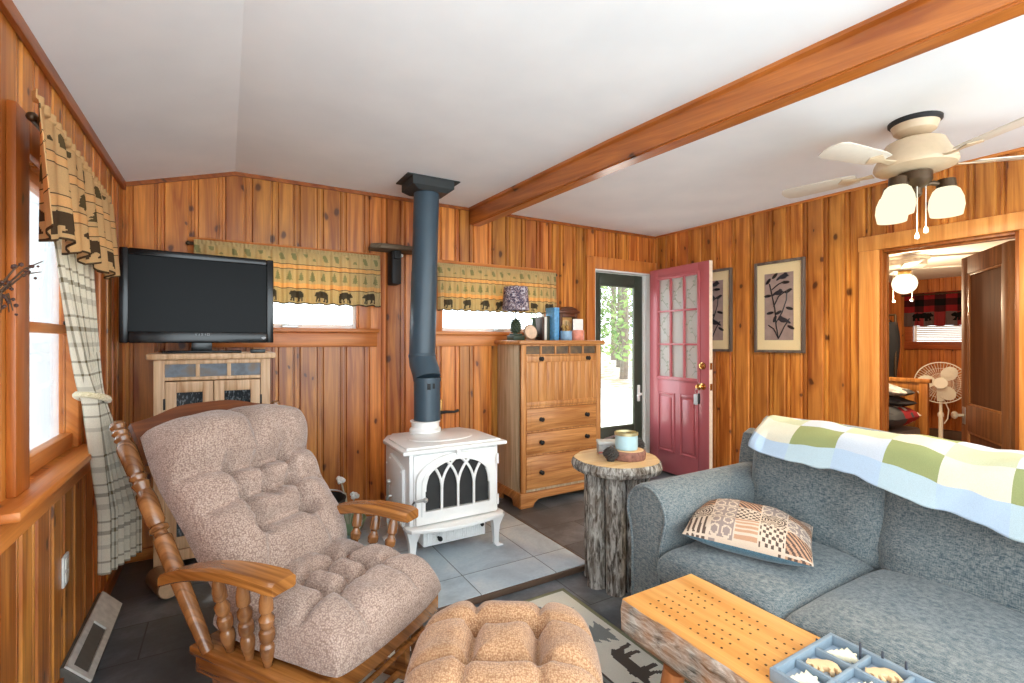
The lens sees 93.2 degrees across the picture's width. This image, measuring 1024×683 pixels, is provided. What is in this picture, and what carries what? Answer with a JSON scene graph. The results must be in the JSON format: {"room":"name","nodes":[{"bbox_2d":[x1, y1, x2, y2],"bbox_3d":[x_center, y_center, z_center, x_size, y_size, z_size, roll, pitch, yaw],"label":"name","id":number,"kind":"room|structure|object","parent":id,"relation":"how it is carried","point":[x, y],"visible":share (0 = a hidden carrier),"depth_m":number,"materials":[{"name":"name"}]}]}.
{"room":"cabin living room","nodes":[
{"label":"cabin living room","id":0,"kind":"room"},
{"bbox_2d":[0,11,121,682],"bbox_3d":[-1.194,0.065,0.892,0.100,2.470,4.650,0,0,-31],"label":"wall","id":1,"kind":"structure","parent":0,"point":[40,620],"depth_m":1.66,"materials":[{"name":"brown wood"}]},
{"bbox_2d":[0,261,42,315],"bbox_3d":[-1.232,-0.105,1.192,0.081,0.232,0.296,0,0,-31],"label":"bunch","id":2,"kind":"object","parent":1,"relation":"hanging from","point":[13,267],"visible":1,"depth_m":1.15,"materials":[{"name":"brown plant"}]},
{"bbox_2d":[0,100,94,554],"bbox_3d":[-1.605,-0.058,1.700,0.134,1.225,1.160,0,0,-31],"label":"window","id":3,"kind":"structure","parent":1,"relation":"in","point":[26,501],"depth_m":1.39,"materials":[{"name":"brown wood"}]},
{"bbox_2d":[30,191,58,449],"bbox_3d":[-1.704,-0.065,1.706,0.012,0.980,0.720,0,0,-31],"label":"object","id":4,"kind":"structure","parent":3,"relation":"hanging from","point":[44,291],"depth_m":1.85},
{"bbox_2d":[25,89,119,279],"bbox_3d":[-1.514,-0.458,1.715,0.094,0.374,1.134,0,0,-31],"label":"valance","id":5,"kind":"object","parent":3,"relation":"attached to","point":[75,208],"visible":1,"depth_m":1.55,"materials":[{"name":"beige fabric"}]},
{"bbox_2d":[54,239,141,575],"bbox_3d":[-1.580,0.175,1.867,0.204,1.550,0.721,0,0,-33],"label":"plaid curtain","id":6,"kind":"object","parent":3,"relation":"hanging from","point":[119,517],"visible":0.82,"depth_m":1.91,"materials":[{"name":"beige fabric"}]},
{"bbox_2d":[0,0,125,189],"bbox_3d":[-1.117,-0.915,0.879,0.020,0.050,4.550,0,0,-31],"label":"trim","id":7,"kind":"structure","parent":1,"relation":"attached to","point":[8,8],"depth_m":1.66,"materials":[{"name":"brown wood"}]},
{"bbox_2d":[61,551,68,588],"bbox_3d":[-1.677,0.858,1.820,0.011,0.115,0.070,0,0,-31],"label":"outlet plate","id":8,"kind":"object","parent":1,"relation":"attached to","point":[65,559],"visible":1,"depth_m":1.80,"materials":[{"name":"white paint"}]},
{"bbox_2d":[65,556,68,582],"bbox_3d":[-1.674,0.858,1.822,0.003,0.085,0.040,0,0,-31],"label":"receptacle","id":9,"kind":"object","parent":8,"relation":"attached to","point":[66,557],"depth_m":1.82,"materials":[{"name":"white plastic"}]},
{"bbox_2d":[60,591,121,682],"bbox_3d":[-1.769,1.245,2.056,0.091,0.111,0.620,0,0,-31],"label":"air vent","id":10,"kind":"object","parent":1,"relation":"in","point":[81,663],"visible":1,"depth_m":1.98,"materials":[{"name":"metal"}]},
{"bbox_2d":[58,561,124,682],"bbox_3d":[-1.119,1.265,0.878,0.014,0.070,4.550,0,0,-31],"label":"baseboard","id":11,"kind":"structure","parent":1,"relation":"attached to","point":[115,574],"depth_m":2.53,"materials":[{"name":"brown wood"}]},
{"bbox_2d":[92,470,677,682],"bbox_3d":[0.739,1.360,2.034,4.590,0.120,4.650,0,0,-31],"label":"floor","id":12,"kind":"structure","parent":0,"point":[150,641],"depth_m":2.36,"materials":[{"name":"stone"}]},
{"bbox_2d":[145,566,174,598],"bbox_3d":[-1.805,1.245,2.505,0.207,0.108,0.108,0,0,39],"label":"stub","id":13,"kind":"object","parent":12,"relation":"on","point":[164,592],"visible":0.5,"depth_m":2.45,"materials":[{"name":"brown wood"}]},
{"bbox_2d":[146,351,275,567],"bbox_3d":[-1.766,0.682,2.881,0.620,1.235,0.412,0,0,-31],"label":"tv stand","id":14,"kind":"object","parent":12,"relation":"on","point":[179,379],"visible":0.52,"depth_m":2.70,"materials":[{"name":"brown wood"}]},
{"bbox_2d":[119,247,272,353],"bbox_3d":[-1.770,-0.216,2.764,0.735,0.560,0.180,0,0,-37],"label":"television","id":15,"kind":"object","parent":14,"relation":"on","point":[200,300],"visible":1,"depth_m":2.72,"materials":[{"name":"black plastic"}]},
{"bbox_2d":[250,349,265,352],"bbox_3d":[-1.488,0.055,2.832,0.080,0.020,0.040,0,0,-31],"label":"box","id":16,"kind":"object","parent":14,"relation":"on","point":[251,350],"visible":1,"depth_m":2.82,"materials":[{"name":"grey plastic"}]},
{"bbox_2d":[347,506,584,613],"bbox_3d":[-0.499,1.283,3.016,1.400,0.034,1.400,0,0,-31],"label":"hearth pad","id":17,"kind":"object","parent":12,"relation":"on","point":[475,570],"visible":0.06,"depth_m":2.80,"materials":[{"name":"tile"}]},
{"bbox_2d":[330,489,345,503],"bbox_3d":[-1.162,1.089,2.949,0.290,0.354,0.290,0,0,-31],"label":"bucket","id":18,"kind":"object","parent":17,"relation":"on","point":[339,496],"visible":0.14,"depth_m":3.05,"materials":[{"name":"metal"}]},
{"bbox_2d":[336,476,365,535],"bbox_3d":[-1.086,1.079,3.214,0.230,0.373,0.230,0,0,-31],"label":"flower vase","id":19,"kind":"object","parent":17,"relation":"on","point":[348,517],"visible":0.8,"depth_m":3.21,"materials":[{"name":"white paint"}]},
{"bbox_2d":[344,514,365,535],"bbox_3d":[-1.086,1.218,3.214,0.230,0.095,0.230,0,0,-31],"label":"spindle","id":20,"kind":"object","parent":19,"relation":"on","point":[348,518],"depth_m":3.20,"materials":[{"name":"brown wood"}]},
{"bbox_2d":[382,419,506,554],"bbox_3d":[-0.450,0.895,3.037,0.695,0.741,0.672,0,0,-31],"label":"wood stove","id":21,"kind":"object","parent":17,"relation":"on","point":[449,475],"visible":0.96,"depth_m":2.86,"materials":[{"name":"white metal"}]},
{"bbox_2d":[396,172,459,421],"bbox_3d":[-0.567,-0.285,3.308,0.370,1.618,0.297,0,0,-31],"label":"pipe","id":22,"kind":"object","parent":21,"relation":"attached to","point":[426,191],"visible":1,"depth_m":3.23,"materials":[{"name":"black metal"}]},
{"bbox_2d":[359,588,690,682],"bbox_3d":[0.161,1.294,1.193,1.550,0.010,2.200,0,0,-31],"label":"area rug","id":23,"kind":"object","parent":12,"relation":"on","point":[621,659],"visible":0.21,"depth_m":2.01,"materials":[{"name":"beige fabric"}]},
{"bbox_2d":[109,400,440,682],"bbox_3d":[-0.844,0.778,1.788,1.077,1.036,0.786,0,0,25],"label":"glider chair","id":24,"kind":"object","parent":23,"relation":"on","point":[297,600],"visible":1,"depth_m":1.65,"materials":[{"name":"beige fabric"}]},
{"bbox_2d":[140,404,346,593],"bbox_3d":[-0.988,0.580,1.882,0.536,0.635,0.588,0,0,25],"label":"cushion","id":25,"kind":"object","parent":24,"relation":"on","point":[244,483],"depth_m":1.74,"materials":[{"name":"beige fabric"}]},
{"bbox_2d":[213,538,440,677],"bbox_3d":[-0.611,0.863,1.676,0.560,0.185,0.550,0,0,25],"label":"seat cushion","id":26,"kind":"object","parent":24,"relation":"on","point":[348,599],"depth_m":1.50,"materials":[{"name":"beige fabric"}]},
{"bbox_2d":[404,600,602,682],"bbox_3d":[-0.021,1.052,1.382,0.551,0.471,0.501,0,0,3],"label":"ottoman","id":27,"kind":"object","parent":23,"relation":"on","point":[495,641],"visible":1,"depth_m":1.34,"materials":[{"name":"tan upholstery fabric"},{"name":"oak"}]},
{"bbox_2d":[621,574,819,682],"bbox_3d":[0.841,1.075,1.115,0.365,0.460,1.305,0,0,-31],"label":"coffee table","id":28,"kind":"object","parent":23,"relation":"on","point":[701,632],"visible":0.92,"depth_m":1.44,"materials":[{"name":"brown wood"}]},
{"bbox_2d":[770,632,934,682],"bbox_3d":[0.840,0.828,1.154,0.290,0.032,0.292,0,0,-31],"label":"tray","id":29,"kind":"object","parent":28,"relation":"on","point":[781,672],"visible":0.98,"depth_m":1.23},
{"bbox_2d":[790,670,818,682],"bbox_3d":[0.720,0.831,1.180,0.071,0.014,0.055,0,0,-31],"label":"tree piece","id":30,"kind":"object","parent":29,"relation":"in","point":[806,677],"visible":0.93,"depth_m":1.19,"materials":[{"name":"beige paint"}]},
{"bbox_2d":[806,658,841,676],"bbox_3d":[0.792,0.831,1.234,0.075,0.014,0.049,0,0,10],"label":"bear piece","id":31,"kind":"object","parent":29,"relation":"in","point":[829,666],"visible":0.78,"depth_m":1.23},
{"bbox_2d":[827,648,858,662],"bbox_3d":[0.874,0.831,1.272,0.071,0.014,0.053,0,0,-11],"label":"tree piece","id":32,"kind":"object","parent":29,"relation":"in","point":[846,655],"visible":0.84,"depth_m":1.27,"materials":[{"name":"beige paint"}]},
{"bbox_2d":[859,642,861,659],"bbox_3d":[0.909,0.811,1.263,0.006,0.052,0.005,0,0,-31],"label":"peg","id":33,"kind":"object","parent":29,"relation":"in","point":[860,643],"visible":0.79,"depth_m":1.26,"materials":[{"name":"grey metal"}]},
{"bbox_2d":[865,667,903,682],"bbox_3d":[0.919,0.831,1.201,0.075,0.014,0.049,0,0,4],"label":"bear piece","id":34,"kind":"object","parent":29,"relation":"in","point":[884,674],"visible":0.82,"depth_m":1.20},
{"bbox_2d":[494,340,604,509],"bbox_3d":[0.327,0.645,4.110,0.865,1.310,0.426,0,0,-31],"label":"chest","id":35,"kind":"object","parent":12,"relation":"on","point":[549,390],"visible":0.93,"depth_m":3.92,"materials":[{"name":"brown wood"}]},
{"bbox_2d":[502,286,528,339],"bbox_3d":[0.031,-0.228,3.967,0.224,0.435,0.224,0,0,-31],"label":"table lamp","id":36,"kind":"object","parent":35,"relation":"on","point":[515,298],"visible":0.99,"depth_m":3.90,"materials":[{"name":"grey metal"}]},
{"bbox_2d":[523,325,536,339],"bbox_3d":[0.156,-0.077,4.090,0.132,0.134,0.043,0,0,-31],"label":"ornament","id":37,"kind":"object","parent":35,"relation":"on","point":[530,332],"visible":0.98,"depth_m":4.08,"materials":[{"name":"beige wood"}]},
{"bbox_2d":[532,317,538,339],"bbox_3d":[0.188,-0.109,4.177,0.100,0.197,0.098,0,0,-31],"label":"book","id":38,"kind":"object","parent":35,"relation":"on","point":[533,318],"visible":0.36,"depth_m":4.16,"materials":[{"name":"paper"}]},
{"bbox_2d":[535,317,544,339],"bbox_3d":[0.240,-0.111,4.217,0.022,0.200,0.123,0,0,-31],"label":"book","id":39,"kind":"object","parent":35,"relation":"on","point":[540,321],"visible":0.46,"depth_m":4.18,"materials":[{"name":"paper"}]},
{"bbox_2d":[541,316,549,339],"bbox_3d":[0.286,-0.116,4.244,0.026,0.210,0.123,0,0,-31],"label":"book","id":40,"kind":"object","parent":35,"relation":"on","point":[548,317],"visible":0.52,"depth_m":4.19,"materials":[{"name":"paper"}]},
{"bbox_2d":[544,316,546,339],"bbox_3d":[0.260,-0.113,4.229,0.026,0.205,0.123,0,0,-31],"label":"book","id":41,"kind":"object","parent":35,"relation":"on","point":[544,316],"visible":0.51,"depth_m":4.17,"materials":[{"name":"paper"}]},
{"bbox_2d":[546,307,558,339],"bbox_3d":[0.352,-0.151,4.214,0.050,0.282,0.133,0,0,-31],"label":"book","id":42,"kind":"object","parent":35,"relation":"on","point":[553,312],"visible":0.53,"depth_m":4.16,"materials":[{"name":"paper"}]},
{"bbox_2d":[560,324,571,339],"bbox_3d":[0.466,-0.082,4.161,0.100,0.142,0.099,0,0,-31],"label":"tin","id":43,"kind":"object","parent":35,"relation":"on","point":[567,334],"visible":0.92,"depth_m":4.13,"materials":[{"name":"blue metal"}]},
{"bbox_2d":[559,307,579,339],"bbox_3d":[0.483,-0.159,4.313,0.230,0.297,0.105,0,0,-31],"label":"mantel clock","id":44,"kind":"object","parent":35,"relation":"on","point":[566,314],"visible":0.51,"depth_m":4.28,"materials":[{"name":"brown wood"}]},
{"bbox_2d":[571,319,583,339],"bbox_3d":[0.569,-0.103,4.222,0.116,0.185,0.115,0,0,-31],"label":"tin","id":45,"kind":"object","parent":35,"relation":"on","point":[577,332],"visible":0.88,"depth_m":4.19,"materials":[{"name":"pink metal"}]},
{"bbox_2d":[571,448,662,596],"bbox_3d":[0.569,0.965,2.635,0.480,0.670,0.480,0,0,-31],"label":"table","id":46,"kind":"object","parent":12,"relation":"on","point":[607,485],"visible":0.68,"depth_m":2.50,"materials":[{"name":"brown wood"}]},
{"bbox_2d":[596,439,614,453],"bbox_3d":[0.541,0.593,2.730,0.122,0.072,0.082,0,0,1],"label":"box","id":47,"kind":"object","parent":46,"relation":"on","point":[602,444],"visible":0.53,"depth_m":2.69,"materials":[{"name":"grey cardboard"}]},
{"bbox_2d":[603,446,618,461],"bbox_3d":[0.520,0.590,2.549,0.087,0.078,0.086,0,0,-31],"label":"pinecone","id":48,"kind":"object","parent":46,"relation":"on","point":[610,453],"visible":1,"depth_m":2.53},
{"bbox_2d":[614,447,645,461],"bbox_3d":[0.626,0.604,2.607,0.184,0.050,0.183,0,0,-31],"label":"log holder","id":49,"kind":"object","parent":46,"relation":"on","point":[638,455],"visible":0.56,"depth_m":2.53,"materials":[{"name":"brown wood"}]},
{"bbox_2d":[614,430,637,450],"bbox_3d":[0.617,0.533,2.612,0.126,0.092,0.125,0,0,-31],"label":"candle tin","id":50,"kind":"object","parent":49,"relation":"on","point":[625,440],"visible":1,"depth_m":2.56,"materials":[{"name":"blue metal"}]},
{"bbox_2d":[638,438,644,448],"bbox_3d":[0.700,0.582,2.737,0.104,0.094,0.103,0,0,-31],"label":"pinecone","id":51,"kind":"object","parent":46,"relation":"on","point":[641,444],"visible":0.31,"depth_m":2.70,"materials":[{"name":"grey plant"}]},
{"bbox_2d":[626,416,1023,682],"bbox_3d":[1.516,0.828,1.291,0.955,0.945,2.513,0,0,-31],"label":"sofa","id":52,"kind":"object","parent":12,"relation":"on","point":[939,592],"visible":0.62,"depth_m":1.68,"materials":[{"name":"grey fabric"}]},
{"bbox_2d":[682,498,813,566],"bbox_3d":[0.947,0.742,1.936,0.441,0.165,0.348,0,0,31],"label":"throw pillow","id":53,"kind":"object","parent":52,"relation":"on","point":[757,531],"visible":0.94,"depth_m":1.83,"materials":[{"name":"beige fabric"}]},
{"bbox_2d":[656,541,877,619],"bbox_3d":[1.002,0.903,1.911,0.700,0.178,0.512,0,0,-31],"label":"seat cushion","id":54,"kind":"object","parent":52,"relation":"on","point":[781,590],"depth_m":1.76,"materials":[{"name":"grey fabric"}]},
{"bbox_2d":[752,416,890,568],"bbox_3d":[1.333,0.620,2.106,0.284,0.530,0.562,0,0,-31],"label":"cushion","id":55,"kind":"object","parent":52,"relation":"on","point":[849,516],"depth_m":1.96,"materials":[{"name":"grey fabric"}]},
{"bbox_2d":[748,415,1023,542],"bbox_3d":[1.726,0.512,1.473,0.453,0.347,1.882,0,0,-31],"label":"throw blanket","id":56,"kind":"object","parent":52,"relation":"on","point":[983,485],"visible":0.96,"depth_m":1.68,"materials":[{"name":"white fabric"}]},
{"bbox_2d":[785,569,1023,682],"bbox_3d":[1.329,0.904,1.357,0.700,0.176,0.797,0,0,-31],"label":"seat cushion","id":57,"kind":"object","parent":52,"relation":"on","point":[946,631],"depth_m":1.43,"materials":[{"name":"grey fabric"}]},
{"bbox_2d":[878,490,1023,613],"bbox_3d":[1.660,0.635,1.553,0.285,0.500,0.817,0,0,-31],"label":"cushion","id":58,"kind":"object","parent":52,"relation":"on","point":[946,549],"depth_m":1.63,"materials":[{"name":"grey fabric"}]},
{"bbox_2d":[122,176,654,547],"bbox_3d":[-0.418,0.065,3.993,4.590,2.470,0.100,0,0,-31],"label":"wall","id":59,"kind":"structure","parent":0,"point":[350,399],"depth_m":3.51,"materials":[{"name":"brown wood"}]},
{"bbox_2d":[125,514,372,563],"bbox_3d":[-0.788,1.265,3.708,3.464,0.070,0.014,0,0,-31],"label":"baseboard","id":60,"kind":"structure","parent":59,"relation":"attached to","point":[147,553],"depth_m":2.88,"materials":[{"name":"brown wood"}]},
{"bbox_2d":[187,236,379,347],"bbox_3d":[-1.506,-0.305,3.303,1.177,0.686,0.120,0,0,-31],"label":"window","id":61,"kind":"structure","parent":59,"relation":"in","point":[284,335],"depth_m":3.37,"materials":[{"name":"brown wood"}]},
{"bbox_2d":[185,239,380,306],"bbox_3d":[-1.474,-0.438,3.246,1.192,0.379,0.071,0,0,-31],"label":"valance","id":62,"kind":"object","parent":61,"relation":"attached to","point":[300,276],"visible":0.68,"depth_m":3.31,"materials":[{"name":"beige fabric"}]},
{"bbox_2d":[368,243,411,285],"bbox_3d":[-0.817,-0.560,3.588,0.475,0.280,0.189,0,0,-31],"label":"wall shelf","id":63,"kind":"object","parent":59,"relation":"attached to","point":[395,252],"visible":0.89,"depth_m":3.53,"materials":[{"name":"brown wood"}]},
{"bbox_2d":[126,171,655,238],"bbox_3d":[-0.389,-0.999,3.943,4.390,0.190,0.014,0,0,-31],"label":"trim","id":64,"kind":"structure","parent":59,"relation":"attached to","point":[224,174],"depth_m":3.39,"materials":[{"name":"brown wood"}]},
{"bbox_2d":[440,399,458,418],"bbox_3d":[-0.510,0.535,3.845,0.176,0.150,0.046,0,0,-23],"label":"wall hook","id":65,"kind":"object","parent":59,"relation":"attached to","point":[457,410],"visible":0.83,"depth_m":3.83,"materials":[{"name":"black metal"}]},
{"bbox_2d":[435,259,555,345],"bbox_3d":[-0.128,-0.305,4.118,1.200,0.686,0.120,0,0,-31],"label":"window","id":66,"kind":"structure","parent":59,"relation":"in","point":[444,336],"depth_m":3.96,"materials":[{"name":"brown wood"}]},
{"bbox_2d":[437,263,556,313],"bbox_3d":[-0.093,-0.427,4.060,1.197,0.375,0.074,0,0,-31],"label":"valance","id":67,"kind":"object","parent":66,"relation":"attached to","point":[465,288],"visible":0.8,"depth_m":3.98,"materials":[{"name":"beige fabric"}]},
{"bbox_2d":[586,255,655,452],"bbox_3d":[1.079,0.242,4.864,0.926,2.115,0.122,0,0,-31],"label":"door frame","id":68,"kind":"structure","parent":59,"relation":"in","point":[594,264],"depth_m":4.95,"materials":[{"name":"brown wood"}]},
{"bbox_2d":[596,272,642,439],"bbox_3d":[1.073,0.299,4.867,0.686,1.958,0.101,0,0,-31],"label":"storm door","id":69,"kind":"structure","parent":68,"relation":"attached to","point":[602,279],"depth_m":4.99,"materials":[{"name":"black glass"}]},
{"bbox_2d":[650,260,712,474],"bbox_3d":[1.570,0.280,4.618,0.127,1.999,0.762,0,0,-26],"label":"entry door","id":70,"kind":"structure","parent":68,"relation":"attached to","point":[681,297],"depth_m":4.58,"materials":[{"name":"red paint"}]},
{"bbox_2d":[694,389,699,404],"bbox_3d":[1.646,0.493,4.309,0.008,0.144,0.071,0,0,-26],"label":"keys","id":71,"kind":"object","parent":70,"relation":"hanging from","point":[696,396],"visible":1,"depth_m":4.30,"materials":[{"name":"metal"}]},
{"bbox_2d":[12,0,1023,236],"bbox_3d":[0.734,-1.056,2.042,4.630,0.327,4.670,0,0,-31],"label":"ceiling","id":72,"kind":"structure","parent":0,"point":[488,97],"depth_m":2.06,"materials":[{"name":"white paint"}]},
{"bbox_2d":[469,0,1023,226],"bbox_3d":[0.961,-1.030,2.106,0.150,0.149,4.567,0,0,-34],"label":"ceiling beam","id":73,"kind":"structure","parent":72,"relation":"attached to","point":[909,29],"depth_m":1.90,"materials":[{"name":"brown wood"}]},
{"bbox_2d":[782,110,1023,239],"bbox_3d":[1.963,-0.796,2.412,1.172,0.595,1.167,0,0,-31],"label":"ceiling fan","id":74,"kind":"object","parent":72,"relation":"hanging from","point":[909,164],"visible":1,"depth_m":2.32,"materials":[{"name":"white metal"}]},
{"bbox_2d":[655,150,1023,467],"bbox_3d":[2.672,0.065,3.176,0.100,2.470,4.650,0,0,-31],"label":"wall","id":75,"kind":"structure","parent":0,"point":[821,383],"depth_m":3.72,"materials":[{"name":"brown wood"}]},
{"bbox_2d":[713,267,732,351],"bbox_3d":[1.840,-0.283,4.455,0.029,0.746,0.410,0,0,-31],"label":"picture","id":76,"kind":"object","parent":75,"relation":"attached to","point":[722,278],"visible":0.42,"depth_m":4.35,"materials":[{"name":"paper"}]},
{"bbox_2d":[754,257,805,352],"bbox_3d":[2.159,-0.283,3.916,0.029,0.746,0.410,0,0,-31],"label":"picture","id":77,"kind":"object","parent":75,"relation":"attached to","point":[779,285],"visible":1,"depth_m":3.90,"materials":[{"name":"paper"}]},
{"bbox_2d":[655,147,1023,237],"bbox_3d":[2.649,-1.085,3.104,0.012,0.018,4.550,0,0,-31],"label":"trim","id":78,"kind":"structure","parent":75,"relation":"attached to","point":[1020,148],"depth_m":3.64,"materials":[{"name":"brown wood"}]},
{"bbox_2d":[858,211,1023,450],"bbox_3d":[2.732,0.285,3.050,0.124,2.030,0.931,0,0,-31],"label":"door frame","id":79,"kind":"structure","parent":75,"relation":"in","point":[873,261],"depth_m":3.31,"materials":[{"name":"brown wood"}]},
{"bbox_2d":[951,240,1014,449],"bbox_3d":[3.098,0.345,3.156,0.176,1.880,0.704,0,0,26],"label":"bedroom door","id":80,"kind":"structure","parent":79,"relation":"attached to","point":[987,415],"depth_m":3.11,"materials":[{"name":"brown wood"}]},
{"bbox_2d":[889,276,960,430],"bbox_3d":[5.863,0.200,5.410,0.100,2.200,3.750,0,0,-31],"label":"wall","id":81,"kind":"structure","parent":0,"point":[910,362],"depth_m":6.19,"materials":[{"name":"brown wood"}]},
{"bbox_2d":[904,290,960,349],"bbox_3d":[5.528,-0.260,5.897,0.089,0.740,1.210,0,0,-31],"label":"window","id":82,"kind":"structure","parent":81,"relation":"in","point":[909,344],"depth_m":6.22,"materials":[{"name":"brown wood"}]},
{"bbox_2d":[901,291,960,326],"bbox_3d":[5.461,-0.408,5.864,0.047,0.424,1.248,0,0,-31],"label":"valance","id":83,"kind":"object","parent":82,"relation":"attached to","point":[934,308],"visible":0.57,"depth_m":6.11,"materials":[{"name":"red fabric"}]},
{"bbox_2d":[915,325,960,340],"bbox_3d":[5.535,-0.282,5.902,0.032,0.555,1.010,0,0,-31],"label":"window blind","id":84,"kind":"object","parent":82,"relation":"attached to","point":[949,332],"visible":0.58,"depth_m":6.11,"materials":[{"name":"white paint"}]},
{"bbox_2d":[929,428,960,440],"bbox_3d":[5.703,1.200,5.519,0.062,0.200,1.500,0,0,-31],"label":"baseboard heater","id":85,"kind":"object","parent":81,"relation":"attached to","point":[947,434],"visible":0.32,"depth_m":5.98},
{"bbox_2d":[889,239,1014,282],"bbox_3d":[4.234,-0.850,4.448,3.884,0.100,3.950,0,0,-31],"label":"ceiling","id":86,"kind":"structure","parent":0,"point":[948,256],"depth_m":4.61,"materials":[{"name":"white paint"}]},
{"bbox_2d":[889,254,960,302],"bbox_3d":[3.763,-0.588,4.640,0.802,0.424,0.802,0,0,-14],"label":"ceiling fan","id":87,"kind":"object","parent":86,"relation":"hanging from","point":[904,282],"visible":0.89,"depth_m":4.56,"materials":[{"name":"white plastic"}]},
{"bbox_3d":[4.234,1.360,4.448,3.884,0.120,3.950,0,0,-31],"label":"floor","id":88,"kind":"structure","parent":0,"visible":0},
{"bbox_2d":[889,314,896,376],"bbox_3d":[4.095,0.493,5.846,0.500,1.613,0.930,0,0,-31],"label":"rail","id":89,"kind":"object","parent":88,"relation":"on","point":[894,315],"visible":0.07,"depth_m":5.45,"materials":[{"name":"brown metal"}]},
{"bbox_2d":[889,316,899,376],"bbox_3d":[4.294,0.184,5.510,0.444,0.992,0.164,0,0,-31],"label":"coat","id":90,"kind":"object","parent":89,"relation":"hanging from","point":[894,335],"visible":0.36,"depth_m":5.44,"materials":[{"name":"grey fabric"}]},
{"bbox_2d":[889,377,931,435],"bbox_3d":[3.154,0.838,4.791,1.805,0.925,1.000,0,0,-31],"label":"bed","id":91,"kind":"object","parent":88,"relation":"on","point":[913,384],"visible":0.19,"depth_m":4.84,"materials":[{"name":"brown wood"}]},
{"bbox_2d":[889,405,921,427],"bbox_3d":[3.618,0.724,4.925,0.600,0.272,0.720,0,0,-31],"label":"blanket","id":92,"kind":"object","parent":91,"relation":"on","point":[898,416],"visible":0.34,"depth_m":4.60,"materials":[{"name":"fabric"}]},
{"bbox_2d":[889,396,916,406],"bbox_3d":[3.707,0.576,4.931,0.420,0.137,0.578,0,0,-31],"label":"bed pillow","id":93,"kind":"object","parent":92,"relation":"on","point":[898,401],"visible":0.3,"depth_m":4.67,"materials":[{"name":"black fabric"}]},
{"bbox_2d":[889,384,914,395],"bbox_3d":[3.702,0.468,4.940,0.400,0.153,0.577,0,0,-31],"label":"bed pillow","id":94,"kind":"object","parent":93,"relation":"on","point":[894,390],"visible":0.35,"depth_m":4.69,"materials":[{"name":"beige fabric"}]},
{"bbox_2d":[914,362,960,437],"bbox_3d":[5.024,0.768,5.671,0.412,1.063,0.412,0,0,-3],"label":"pedestal fan","id":95,"kind":"object","parent":88,"relation":"on","point":[944,392],"visible":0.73,"depth_m":5.60,"materials":[{"name":"white plastic"}]},
{"bbox_2d":[914,362,960,403],"bbox_3d":[4.989,0.480,5.631,0.486,0.486,0.130,0,0,42],"label":"grille","id":96,"kind":"object","parent":95,"relation":"attached to","point":[944,392],"depth_m":5.59,"materials":[{"name":"white plastic"}]},
{"label":"outside","id":97,"kind":"structure","parent":0,"visible":0},
{"bbox_2d":[601,343,631,426],"bbox_3d":[-8.482,0.770,29.097,75.000,1.710,51.270,0,0,-31],"label":"ground","id":98,"kind":"structure","parent":97,"point":[616,393],"depth_m":14.16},
{"bbox_2d":[523,291,612,333],"bbox_3d":[2.318,-3.090,19.966,3.909,9.066,3.892,0,0,-31],"label":"tree","id":99,"kind":"object","parent":98,"relation":"on","point":[605,311],"visible":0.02,"depth_m":19.71,"materials":[{"name":"green plant"}]},
{"bbox_2d":[535,288,614,342],"bbox_3d":[2.897,-3.689,23.166,3.880,10.087,3.958,0,0,-31],"label":"tree","id":100,"kind":"object","parent":98,"relation":"on","point":[602,288],"visible":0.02,"depth_m":22.52,"materials":[{"name":"green plant"}]},
{"bbox_2d":[601,287,631,379],"bbox_3d":[4.246,-2.506,18.211,3.897,8.090,3.778,0,0,-31],"label":"tree","id":101,"kind":"object","parent":98,"relation":"on","point":[623,365],"visible":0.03,"depth_m":18.07,"materials":[{"name":"green plant"}]},
{"bbox_2d":[601,286,631,365],"bbox_3d":[2.646,-1.983,15.718,3.893,7.131,3.802,0,0,-31],"label":"tree","id":102,"kind":"object","parent":98,"relation":"on","point":[620,320],"visible":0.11,"depth_m":15.06,"materials":[{"name":"green plant"}]},
{"bbox_2d":[601,287,631,366],"bbox_3d":[5.481,-3.175,24.365,3.843,9.078,3.870,0,0,-31],"label":"tree","id":103,"kind":"object","parent":98,"relation":"on","point":[618,362],"visible":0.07,"depth_m":24.26,"materials":[{"name":"green plant"}]},
{"bbox_2d":[601,286,631,352],"bbox_3d":[4.960,-2.598,21.295,3.819,8.101,3.911,0,0,-31],"label":"tree","id":104,"kind":"object","parent":98,"relation":"on","point":[610,306],"visible":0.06,"depth_m":21.31,"materials":[{"name":"green plant"}]},
{"bbox_2d":[601,287,631,359],"bbox_3d":[6.178,-3.813,29.207,3.868,10.087,3.782,0,0,-31],"label":"tree","id":105,"kind":"object","parent":98,"relation":"on","point":[612,289],"visible":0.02,"depth_m":29.05,"materials":[{"name":"green plant"}]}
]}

